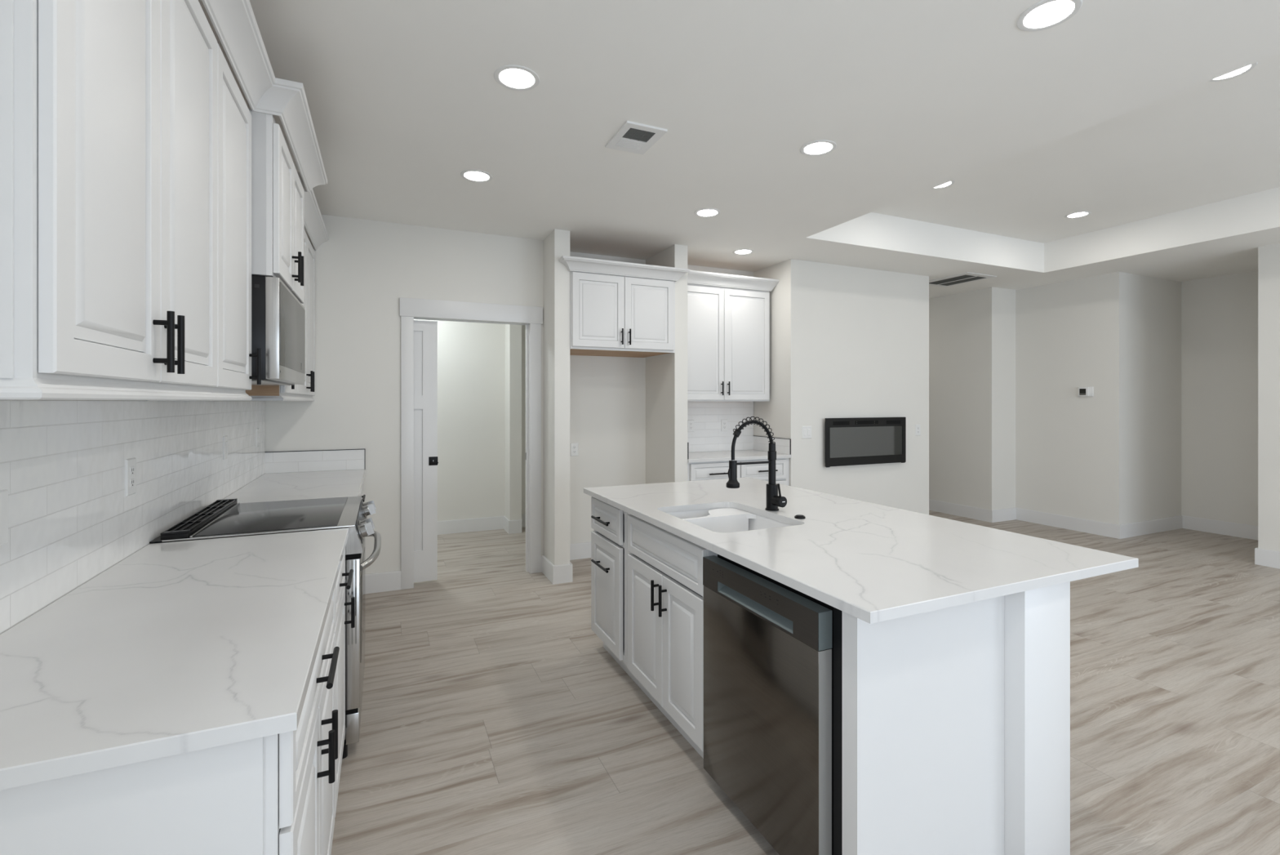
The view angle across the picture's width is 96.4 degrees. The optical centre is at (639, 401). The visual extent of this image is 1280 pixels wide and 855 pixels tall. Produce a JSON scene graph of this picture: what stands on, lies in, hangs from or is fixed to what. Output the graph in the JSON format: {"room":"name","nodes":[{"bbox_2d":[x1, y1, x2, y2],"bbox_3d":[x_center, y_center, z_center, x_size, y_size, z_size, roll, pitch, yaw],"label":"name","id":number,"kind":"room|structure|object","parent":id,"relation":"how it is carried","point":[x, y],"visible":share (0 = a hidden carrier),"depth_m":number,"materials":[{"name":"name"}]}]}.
{"room":"kitchen","nodes":[
{"label":"kitchen","id":0,"kind":"room"},
{"bbox_2d":[0,400,251,634],"bbox_3d":[-1.083,0.037,0.392,0.143,2.743,8.200,0,0,-24],"label":"wall","id":1,"kind":"structure","parent":0,"point":[0,400],"depth_m":1.53,"materials":[{"name":"white paint"}]},
{"bbox_2d":[0,0,217,400],"bbox_3d":[-1.175,-0.542,1.198,0.346,1.080,0.938,0,0,-24],"label":"upper cabinet","id":2,"kind":"object","parent":1,"relation":"attached to","point":[108,108],"visible":1,"depth_m":1.01,"materials":[{"name":"white wood"}]},
{"bbox_2d":[201,0,328,250],"bbox_3d":[-1.570,-1.125,2.410,0.400,0.100,3.640,0,0,-21],"label":"crown molding","id":3,"kind":"structure","parent":2,"relation":"attached to","point":[234,22],"depth_m":2.10,"materials":[{"name":"white wood"}]},
{"bbox_2d":[0,400,265,633],"bbox_3d":[-1.853,0.203,2.299,0.008,0.588,3.592,0,0,-24],"label":"backsplash","id":4,"kind":"structure","parent":1,"relation":"attached to","point":[71,518],"depth_m":1.64,"materials":[{"name":"white tile"}]},
{"bbox_2d":[124,457,136,496],"bbox_3d":[-1.642,0.242,1.847,0.008,0.117,0.072,0,0,-24],"label":"wall outlet","id":5,"kind":"object","parent":4,"relation":"attached to","point":[130,464],"visible":1,"depth_m":1.83,"materials":[{"name":"white plastic"}]},
{"bbox_2d":[129,466,134,475],"bbox_3d":[-1.640,0.223,1.847,0.003,0.029,0.034,0,0,-24],"label":"socket","id":6,"kind":"object","parent":5,"relation":"attached to","point":[131,468],"depth_m":1.85,"materials":[{"name":"white plastic"}]},
{"bbox_2d":[129,478,134,487],"bbox_3d":[-1.640,0.262,1.847,0.003,0.029,0.034,0,0,-24],"label":"socket","id":7,"kind":"object","parent":5,"relation":"attached to","point":[131,480],"depth_m":1.85,"materials":[{"name":"white plastic"}]},
{"bbox_2d":[149,43,261,400],"bbox_3d":[-1.468,-0.542,1.854,0.346,1.080,0.498,0,0,-24],"label":"upper cabinet","id":8,"kind":"object","parent":1,"relation":"attached to","point":[234,354],"visible":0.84,"depth_m":1.85,"materials":[{"name":"white wood"}]},
{"bbox_2d":[245,384,297,400],"bbox_3d":[-1.965,-0.542,2.965,0.346,1.080,0.472,0,0,-24],"label":"upper cabinet","id":9,"kind":"object","parent":1,"relation":"attached to","point":[258,393],"visible":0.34,"depth_m":2.79,"materials":[{"name":"white wood"}]},
{"bbox_2d":[248,109,303,303],"bbox_3d":[-1.680,-0.777,2.430,0.430,0.610,0.762,0,0,-24],"label":"upper cabinet","id":10,"kind":"object","parent":1,"relation":"attached to","point":[277,188],"visible":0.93,"depth_m":2.16,"materials":[{"name":"white wood"}]},
{"bbox_2d":[251,275,305,385],"bbox_3d":[-1.691,-0.274,2.428,0.388,0.394,0.756,0,0,-24],"label":"microwave","id":11,"kind":"object","parent":10,"relation":"attached to","point":[277,316],"visible":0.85,"depth_m":2.16,"materials":[{"name":"silver metal"}]},
{"bbox_2d":[293,228,315,400],"bbox_3d":[-2.248,-0.542,3.598,0.346,1.080,0.914,0,0,-24],"label":"upper cabinet","id":12,"kind":"object","parent":1,"relation":"attached to","point":[304,392],"visible":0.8,"depth_m":3.73,"materials":[{"name":"white wood"}]},
{"bbox_2d":[265,214,543,573],"bbox_3d":[-1.913,0.037,5.257,4.200,2.743,1.840,0,0,-24],"label":"wall","id":13,"kind":"structure","parent":0,"point":[363,270],"depth_m":4.34,"materials":[{"name":"white paint"}]},
{"bbox_2d":[264,448,364,473],"bbox_3d":[-2.300,0.422,4.071,0.623,0.150,0.010,0,0,-24],"label":"backsplash","id":14,"kind":"structure","parent":13,"relation":"attached to","point":[287,461],"depth_m":4.06,"materials":[{"name":"white tile"}]},
{"bbox_2d":[364,555,542,593],"bbox_3d":[-1.420,1.338,4.461,1.330,0.141,0.016,0,0,-24],"label":"baseboard","id":15,"kind":"structure","parent":13,"relation":"attached to","point":[387,580],"depth_m":4.24,"materials":[{"name":"white wood"}]},
{"bbox_2d":[400,297,542,589],"bbox_3d":[-1.568,0.316,4.455,1.617,2.186,0.146,0,0,-24],"label":"door","id":16,"kind":"structure","parent":13,"relation":"in","point":[419,339],"depth_m":4.42,"materials":[{"name":"white wood"}]},
{"bbox_2d":[437,514,525,534],"bbox_3d":[-2.194,1.338,5.884,4.000,0.141,0.286,0,0,-24],"label":"baseboard","id":17,"kind":"structure","parent":13,"relation":"attached to","point":[457,526],"depth_m":6.17,"materials":[{"name":"white wood"}]},
{"bbox_2d":[687,401,753,452],"bbox_3d":[0.670,0.248,5.674,1.086,0.498,0.008,0,0,-24],"label":"backsplash","id":18,"kind":"structure","parent":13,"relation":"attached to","point":[707,435],"depth_m":5.72,"materials":[{"name":"white tile"}]},
{"bbox_2d":[687,419,693,431],"bbox_3d":[0.496,0.238,5.588,0.072,0.117,0.008,0,0,-24],"label":"wall outlet","id":19,"kind":"object","parent":18,"relation":"attached to","point":[690,422],"visible":1,"depth_m":5.58,"materials":[{"name":"white plastic"}]},
{"bbox_2d":[720,419,727,431],"bbox_3d":[0.848,0.240,5.745,0.072,0.117,0.008,0,0,-24],"label":"wall outlet","id":20,"kind":"object","parent":18,"relation":"attached to","point":[723,422],"visible":1,"depth_m":5.74,"materials":[{"name":"white plastic"}]},
{"bbox_2d":[543,229,569,565],"bbox_3d":[-0.748,0.037,4.779,0.124,2.743,0.705,0,0,-24],"label":"wall","id":21,"kind":"structure","parent":0,"point":[557,244],"depth_m":4.47,"materials":[{"name":"white paint"}]},
{"bbox_2d":[542,555,573,583],"bbox_3d":[-0.719,1.338,4.714,0.156,0.141,0.595,0,0,-24],"label":"baseboard","id":22,"kind":"structure","parent":21,"relation":"attached to","point":[562,573],"depth_m":4.46,"materials":[{"name":"white wood"}]},
{"bbox_2d":[569,251,753,543],"bbox_3d":[0.168,0.037,5.514,2.148,2.743,0.110,0,0,-24],"label":"wall","id":23,"kind":"structure","parent":0,"point":[607,394],"depth_m":5.23,"materials":[{"name":"white paint"}]},
{"bbox_2d":[570,442,577,456],"bbox_3d":[-0.586,0.428,5.112,0.072,0.117,0.008,0,0,-24],"label":"wall outlet","id":24,"kind":"object","parent":23,"relation":"attached to","point":[574,446],"visible":1,"depth_m":5.11,"materials":[{"name":"white plastic"}]},
{"bbox_2d":[569,541,591,559],"bbox_3d":[-0.373,1.338,5.203,0.907,0.141,0.016,0,0,-24],"label":"baseboard","id":25,"kind":"structure","parent":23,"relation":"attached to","point":[577,550],"depth_m":5.12,"materials":[{"name":"white wood"}]},
{"bbox_2d":[569,271,675,357],"bbox_3d":[-0.234,-0.718,4.912,0.921,0.610,0.660,0,0,-24],"label":"upper cabinet","id":26,"kind":"object","parent":23,"relation":"attached to","point":[611,315],"visible":0.97,"depth_m":4.64,"materials":[{"name":"white wood"}]},
{"bbox_2d":[559,255,690,281],"bbox_3d":[-0.105,-1.062,4.616,1.100,0.090,0.115,0,0,-24],"label":"crown molding","id":27,"kind":"structure","parent":26,"relation":"on","point":[571,263],"depth_m":4.58,"materials":[{"name":"white wood"}]},
{"bbox_2d":[687,283,769,401],"bbox_3d":[0.729,-0.541,5.501,1.065,1.080,0.370,0,0,-24],"label":"upper cabinet","id":28,"kind":"object","parent":23,"relation":"attached to","point":[728,328],"visible":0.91,"depth_m":5.38,"materials":[{"name":"white wood"}]},
{"bbox_2d":[687,270,779,291],"bbox_3d":[0.835,-1.125,5.363,1.147,0.100,0.131,0,0,-24],"label":"crown molding","id":29,"kind":"structure","parent":28,"relation":"on","point":[694,277],"depth_m":5.34,"materials":[{"name":"white wood"}]},
{"bbox_2d":[645,244,687,483],"bbox_3d":[0.230,0.037,5.156,0.124,2.743,0.595,0,0,-24],"label":"wall","id":30,"kind":"structure","parent":0,"point":[666,375],"depth_m":4.93,"materials":[{"name":"white paint"}]},
{"bbox_2d":[687,442,688,459],"bbox_3d":[0.291,0.424,5.183,0.009,0.146,0.596,0,0,-24],"label":"backsplash","id":31,"kind":"structure","parent":30,"relation":"attached to","point":[687,442],"depth_m":4.91,"materials":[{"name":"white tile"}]},
{"bbox_2d":[198,0,1279,298],"bbox_3d":[2.584,-1.536,3.347,9.350,0.404,10.600,0,0,-24],"label":"ceiling","id":32,"kind":"structure","parent":0,"point":[1111,111],"depth_m":2.83,"materials":[{"name":"white paint"}]},
{"bbox_2d":[460,169,493,182],"bbox_3d":[-0.966,-1.333,3.387,0.185,0.006,0.185,0,0,-24],"label":"recessed light","id":33,"kind":"object","parent":32,"relation":"in","point":[475,175],"visible":1,"depth_m":3.38,"materials":[{"name":"white plastic"}]},
{"bbox_2d":[493,65,539,90],"bbox_3d":[-0.508,-1.333,2.362,0.185,0.006,0.185,0,0,-24],"label":"recessed light","id":34,"kind":"object","parent":32,"relation":"in","point":[516,77],"visible":1,"depth_m":2.35,"materials":[{"name":"white plastic"}]},
{"bbox_2d":[605,120,667,155],"bbox_3d":[-0.023,-1.329,2.898,0.215,0.012,0.292,0,0,-24],"label":"exhaust fan","id":35,"kind":"object","parent":32,"relation":"attached to","point":[632,137],"visible":1,"depth_m":2.88,"materials":[{"name":"white plastic"}]},
{"bbox_2d":[694,208,720,217],"bbox_3d":[0.477,-1.333,4.045,0.185,0.006,0.185,0,0,-24],"label":"recessed light","id":36,"kind":"object","parent":32,"relation":"in","point":[705,212],"visible":1,"depth_m":4.04,"materials":[{"name":"white plastic"}]},
{"bbox_2d":[733,248,753,254],"bbox_3d":[0.920,-1.333,5.100,0.185,0.006,0.185,0,0,-24],"label":"recessed light","id":37,"kind":"object","parent":32,"relation":"in","point":[740,251],"visible":1,"depth_m":5.09,"materials":[{"name":"white plastic"}]},
{"bbox_2d":[800,139,836,155],"bbox_3d":[0.938,-1.333,3.014,0.185,0.006,0.185,0,0,-24],"label":"recessed light","id":38,"kind":"object","parent":32,"relation":"in","point":[817,148],"visible":1,"depth_m":3.01,"materials":[{"name":"white plastic"}]},
{"bbox_2d":[933,180,954,188],"bbox_3d":[2.265,-1.636,4.313,0.185,0.006,0.185,0,0,-24],"label":"recessed light","id":39,"kind":"object","parent":32,"relation":"in","point":[948,184],"visible":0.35,"depth_m":4.33,"materials":[{"name":"white plastic"}]},
{"bbox_2d":[928,271,996,287],"bbox_3d":[3.461,-1.331,6.278,0.465,0.008,0.615,0,0,-24],"label":"ceiling vent","id":40,"kind":"object","parent":32,"relation":"in","point":[964,277],"visible":0.94,"depth_m":6.23,"materials":[{"name":"white plastic"}]},
{"bbox_2d":[1016,0,1082,31],"bbox_3d":[1.406,-1.333,1.970,0.185,0.006,0.185,0,0,-24],"label":"recessed light","id":41,"kind":"object","parent":32,"relation":"in","point":[1044,15],"visible":1,"depth_m":1.97,"materials":[{"name":"white plastic"}]},
{"bbox_2d":[1064,211,1091,217],"bbox_3d":[3.841,-1.636,5.021,0.185,0.006,0.185,0,0,-24],"label":"recessed light","id":42,"kind":"object","parent":32,"relation":"in","point":[1079,214],"visible":1,"depth_m":5.01,"materials":[{"name":"white plastic"}]},
{"bbox_2d":[1208,62,1257,81],"bbox_3d":[2.926,-1.636,2.837,0.185,0.006,0.185,0,0,-24],"label":"recessed light","id":43,"kind":"object","parent":32,"relation":"in","point":[1243,70],"visible":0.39,"depth_m":2.86,"materials":[{"name":"white plastic"}]},
{"bbox_2d":[330,510,1279,854],"bbox_3d":[2.584,1.458,3.347,9.350,0.100,10.600,0,0,-24],"label":"floor","id":44,"kind":"structure","parent":0,"point":[495,719],"depth_m":2.53,"materials":[{"name":"beige wood"}]},
{"bbox_2d":[0,588,339,854],"bbox_3d":[-1.019,0.966,1.236,0.646,0.884,0.912,0,0,-24],"label":"base cabinet","id":45,"kind":"object","parent":44,"relation":"on","point":[272,794],"visible":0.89,"depth_m":0.89,"materials":[{"name":"white wood"}]},
{"bbox_2d":[0,527,348,789],"bbox_3d":[-1.130,0.510,1.455,0.621,0.028,1.465,0,0,-24],"label":"countertop","id":46,"kind":"structure","parent":45,"relation":"on","point":[175,647],"depth_m":1.12,"materials":[{"name":"white stone"}]},
{"bbox_2d":[149,495,381,758],"bbox_3d":[-1.533,0.936,2.497,0.735,0.945,0.762,0,0,-24],"label":"range","id":47,"kind":"object","parent":44,"relation":"on","point":[224,517],"visible":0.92,"depth_m":2.27,"materials":[{"name":"silver metal"}]},
{"bbox_2d":[162,495,361,542],"bbox_3d":[-1.560,0.491,2.485,0.609,0.007,0.762,0,0,-24],"label":"cooktop","id":48,"kind":"object","parent":47,"relation":"in","point":[253,518],"depth_m":2.36,"materials":[{"name":"metal"}]},
{"bbox_2d":[333,548,355,817],"bbox_3d":[-1.311,0.966,1.889,0.646,0.884,0.519,0,0,-24],"label":"base cabinet","id":49,"kind":"object","parent":44,"relation":"on","point":[340,587],"visible":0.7,"depth_m":2.00,"materials":[{"name":"white wood"}]},
{"bbox_2d":[360,480,363,498],"bbox_3d":[-2.210,0.966,3.855,0.611,0.884,0.444,0,0,-24],"label":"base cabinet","id":50,"kind":"object","parent":44,"relation":"on","point":[362,487],"visible":0.1,"depth_m":3.99,"materials":[{"name":"white wood"}]},
{"bbox_2d":[359,490,365,502],"bbox_3d":[-1.918,0.966,3.245,0.646,0.884,0.909,0,0,-24],"label":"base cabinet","id":51,"kind":"object","parent":44,"relation":"on","point":[363,495],"visible":0.1,"depth_m":3.43,"materials":[{"name":"white wood"}]},
{"bbox_2d":[224,469,364,502],"bbox_3d":[-2.020,0.510,3.445,0.621,0.028,1.363,0,0,-24],"label":"countertop","id":52,"kind":"structure","parent":51,"relation":"on","point":[275,486],"depth_m":3.35,"materials":[{"name":"white stone"}]},
{"bbox_2d":[591,496,637,684],"bbox_3d":[0.073,0.966,3.152,0.629,0.884,0.490,0,0,-24],"label":"base cabinet","id":53,"kind":"object","parent":44,"relation":"on","point":[609,538],"visible":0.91,"depth_m":2.99,"materials":[{"name":"white wood"}]},
{"bbox_2d":[627,512,717,758],"bbox_3d":[0.330,0.966,2.576,0.629,0.884,0.766,0,0,-24],"label":"base cabinet","id":54,"kind":"object","parent":44,"relation":"on","point":[665,586],"visible":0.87,"depth_m":2.38,"materials":[{"name":"white wood"}]},
{"bbox_2d":[583,476,1138,623],"bbox_3d":[0.626,0.510,2.550,1.134,0.028,2.126,0,0,-24],"label":"countertop","id":55,"kind":"structure","parent":54,"relation":"on","point":[871,562],"depth_m":1.92,"materials":[{"name":"white stone"}]},
{"bbox_2d":[666,506,793,532],"bbox_3d":[0.376,0.626,2.496,0.489,0.204,0.632,0,0,-24],"label":"sink","id":56,"kind":"object","parent":55,"relation":"in","point":[726,519],"visible":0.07,"depth_m":2.65,"materials":[{"name":"white ceramic"}]},
{"bbox_2d":[725,416,786,511],"bbox_3d":[0.518,0.281,2.558,0.273,0.429,0.107,0,0,-24],"label":"faucet","id":57,"kind":"object","parent":55,"relation":"on","point":[774,500],"visible":1,"depth_m":2.58,"materials":[{"name":"black metal"}]},
{"bbox_2d":[794,514,805,519],"bbox_3d":[0.681,0.490,2.438,0.045,0.012,0.045,0,0,-24],"label":"button","id":58,"kind":"object","parent":55,"relation":"on","point":[797,516],"visible":1,"depth_m":2.42,"materials":[{"name":"black metal"}]},
{"bbox_2d":[687,460,740,480],"bbox_3d":[0.544,0.966,5.277,0.545,0.884,0.626,0,0,-24],"label":"base cabinet","id":59,"kind":"object","parent":44,"relation":"on","point":[708,470],"visible":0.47,"depth_m":5.00,"materials":[{"name":"white wood"}]},
{"bbox_2d":[739,457,789,485],"bbox_3d":[1.045,0.966,5.502,0.554,0.884,0.626,0,0,-24],"label":"base cabinet","id":60,"kind":"object","parent":44,"relation":"on","point":[758,471],"visible":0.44,"depth_m":5.25,"materials":[{"name":"white wood"}]},
{"bbox_2d":[687,449,791,462],"bbox_3d":[0.792,0.510,5.393,1.092,0.028,0.604,0,0,-24],"label":"countertop","id":61,"kind":"structure","parent":60,"relation":"on","point":[719,455],"depth_m":5.28,"materials":[{"name":"white stone"}]},
{"bbox_2d":[702,554,842,854],"bbox_3d":[0.609,0.973,1.909,0.529,0.872,0.674,0,0,-24],"label":"dishwasher","id":62,"kind":"object","parent":44,"relation":"on","point":[773,650],"visible":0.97,"depth_m":1.72,"materials":[{"name":"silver metal"}]},
{"bbox_2d":[842,595,1004,854],"bbox_3d":[0.801,0.966,1.593,0.572,0.884,0.053,0,0,-24],"label":"island end panel","id":63,"kind":"object","parent":44,"relation":"on","point":[923,694],"visible":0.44,"depth_m":1.55,"materials":[{"name":"white wood"}]},
{"bbox_2d":[1004,581,1070,854],"bbox_3d":[0.775,0.966,2.616,0.214,0.884,2.058,0,0,-24],"label":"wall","id":64,"kind":"structure","parent":44,"relation":"on","point":[1037,620],"depth_m":1.67,"materials":[{"name":"white paint"}]},
{"bbox_2d":[753,258,928,514],"bbox_3d":[1.640,0.037,7.096,1.832,2.743,2.985,0,0,-24],"label":"wall","id":65,"kind":"structure","parent":0,"point":[846,341],"depth_m":5.67,"materials":[{"name":"white paint"}]},
{"bbox_2d":[753,435,791,454],"bbox_3d":[1.288,0.424,5.629,0.009,0.146,0.596,0,0,-24],"label":"backsplash","id":66,"kind":"structure","parent":65,"relation":"attached to","point":[760,442],"depth_m":5.55,"materials":[{"name":"white tile"}]},
{"bbox_2d":[801,426,811,438],"bbox_3d":[1.583,0.292,5.431,0.115,0.117,0.009,0,0,-24],"label":"light switch","id":67,"kind":"object","parent":65,"relation":"attached to","point":[806,430],"visible":1,"depth_m":5.43,"materials":[{"name":"white plastic"}]},
{"bbox_2d":[825,417,906,466],"bbox_3d":[2.250,0.396,5.707,1.055,0.470,0.049,0,0,-24],"label":"electric fireplace","id":68,"kind":"object","parent":65,"relation":"attached to","point":[864,440],"visible":1,"depth_m":5.68,"materials":[{"name":"black plastic"}]},
{"bbox_2d":[833,421,849,425],"bbox_3d":[1.952,0.210,5.549,0.205,0.036,0.002,0,0,-24],"label":"vent","id":69,"kind":"object","parent":68,"relation":"attached to","point":[835,423],"depth_m":5.55,"materials":[{"name":"black metal"}]},
{"bbox_2d":[886,420,900,423],"bbox_3d":[2.582,0.210,5.831,0.196,0.036,0.002,0,0,-24],"label":"vent","id":70,"kind":"object","parent":68,"relation":"attached to","point":[887,421],"depth_m":5.83,"materials":[{"name":"black metal"}]},
{"bbox_2d":[915,424,919,435],"bbox_3d":[2.931,0.301,6.034,0.072,0.117,0.008,0,0,-24],"label":"wall outlet","id":71,"kind":"object","parent":65,"relation":"attached to","point":[917,426],"visible":1,"depth_m":6.03,"materials":[{"name":"white plastic"}]},
{"bbox_2d":[928,271,1181,524],"bbox_3d":[4.611,0.037,7.902,1.928,2.743,3.939,0,0,-24],"label":"wall","id":72,"kind":"structure","parent":0,"point":[1010,426],"depth_m":6.40,"materials":[{"name":"white paint"}]},
{"bbox_2d":[928,498,1016,522],"bbox_3d":[3.721,1.338,8.019,0.430,0.141,2.798,0,0,-24],"label":"baseboard","id":73,"kind":"structure","parent":72,"relation":"attached to","point":[1010,513],"depth_m":6.86,"materials":[{"name":"white wood"}]},
{"bbox_2d":[1078,386,1093,396],"bbox_3d":[4.790,-0.104,6.156,0.031,0.106,0.143,0,0,-24],"label":"thermostat","id":74,"kind":"object","parent":72,"relation":"attached to","point":[1082,391],"visible":1,"depth_m":6.14,"materials":[{"name":"white plastic"}]},
{"bbox_2d":[1016,507,1182,538],"bbox_3d":[5.260,1.338,6.596,1.218,0.141,1.057,0,0,-24],"label":"baseboard","id":75,"kind":"structure","parent":72,"relation":"attached to","point":[1153,526],"depth_m":6.19,"materials":[{"name":"white wood"}]},
{"bbox_2d":[1181,270,1257,525],"bbox_3d":[6.377,0.037,5.973,0.280,2.743,1.026,0,0,-24],"label":"wall","id":76,"kind":"structure","parent":0,"point":[1220,313],"depth_m":6.08,"materials":[{"name":"white paint"}]},
{"bbox_2d":[1182,515,1279,568],"bbox_3d":[6.796,1.338,3.183,1.234,0.141,6.461,0,0,-24],"label":"baseboard","id":77,"kind":"structure","parent":76,"relation":"attached to","point":[1228,528],"depth_m":5.96,"materials":[{"name":"white wood"}]},
{"bbox_2d":[1257,243,1279,551],"bbox_3d":[7.181,0.037,2.684,1.498,2.743,5.635,0,0,-24],"label":"wall","id":78,"kind":"structure","parent":0,"point":[1268,256],"depth_m":4.88,"materials":[{"name":"white paint"}]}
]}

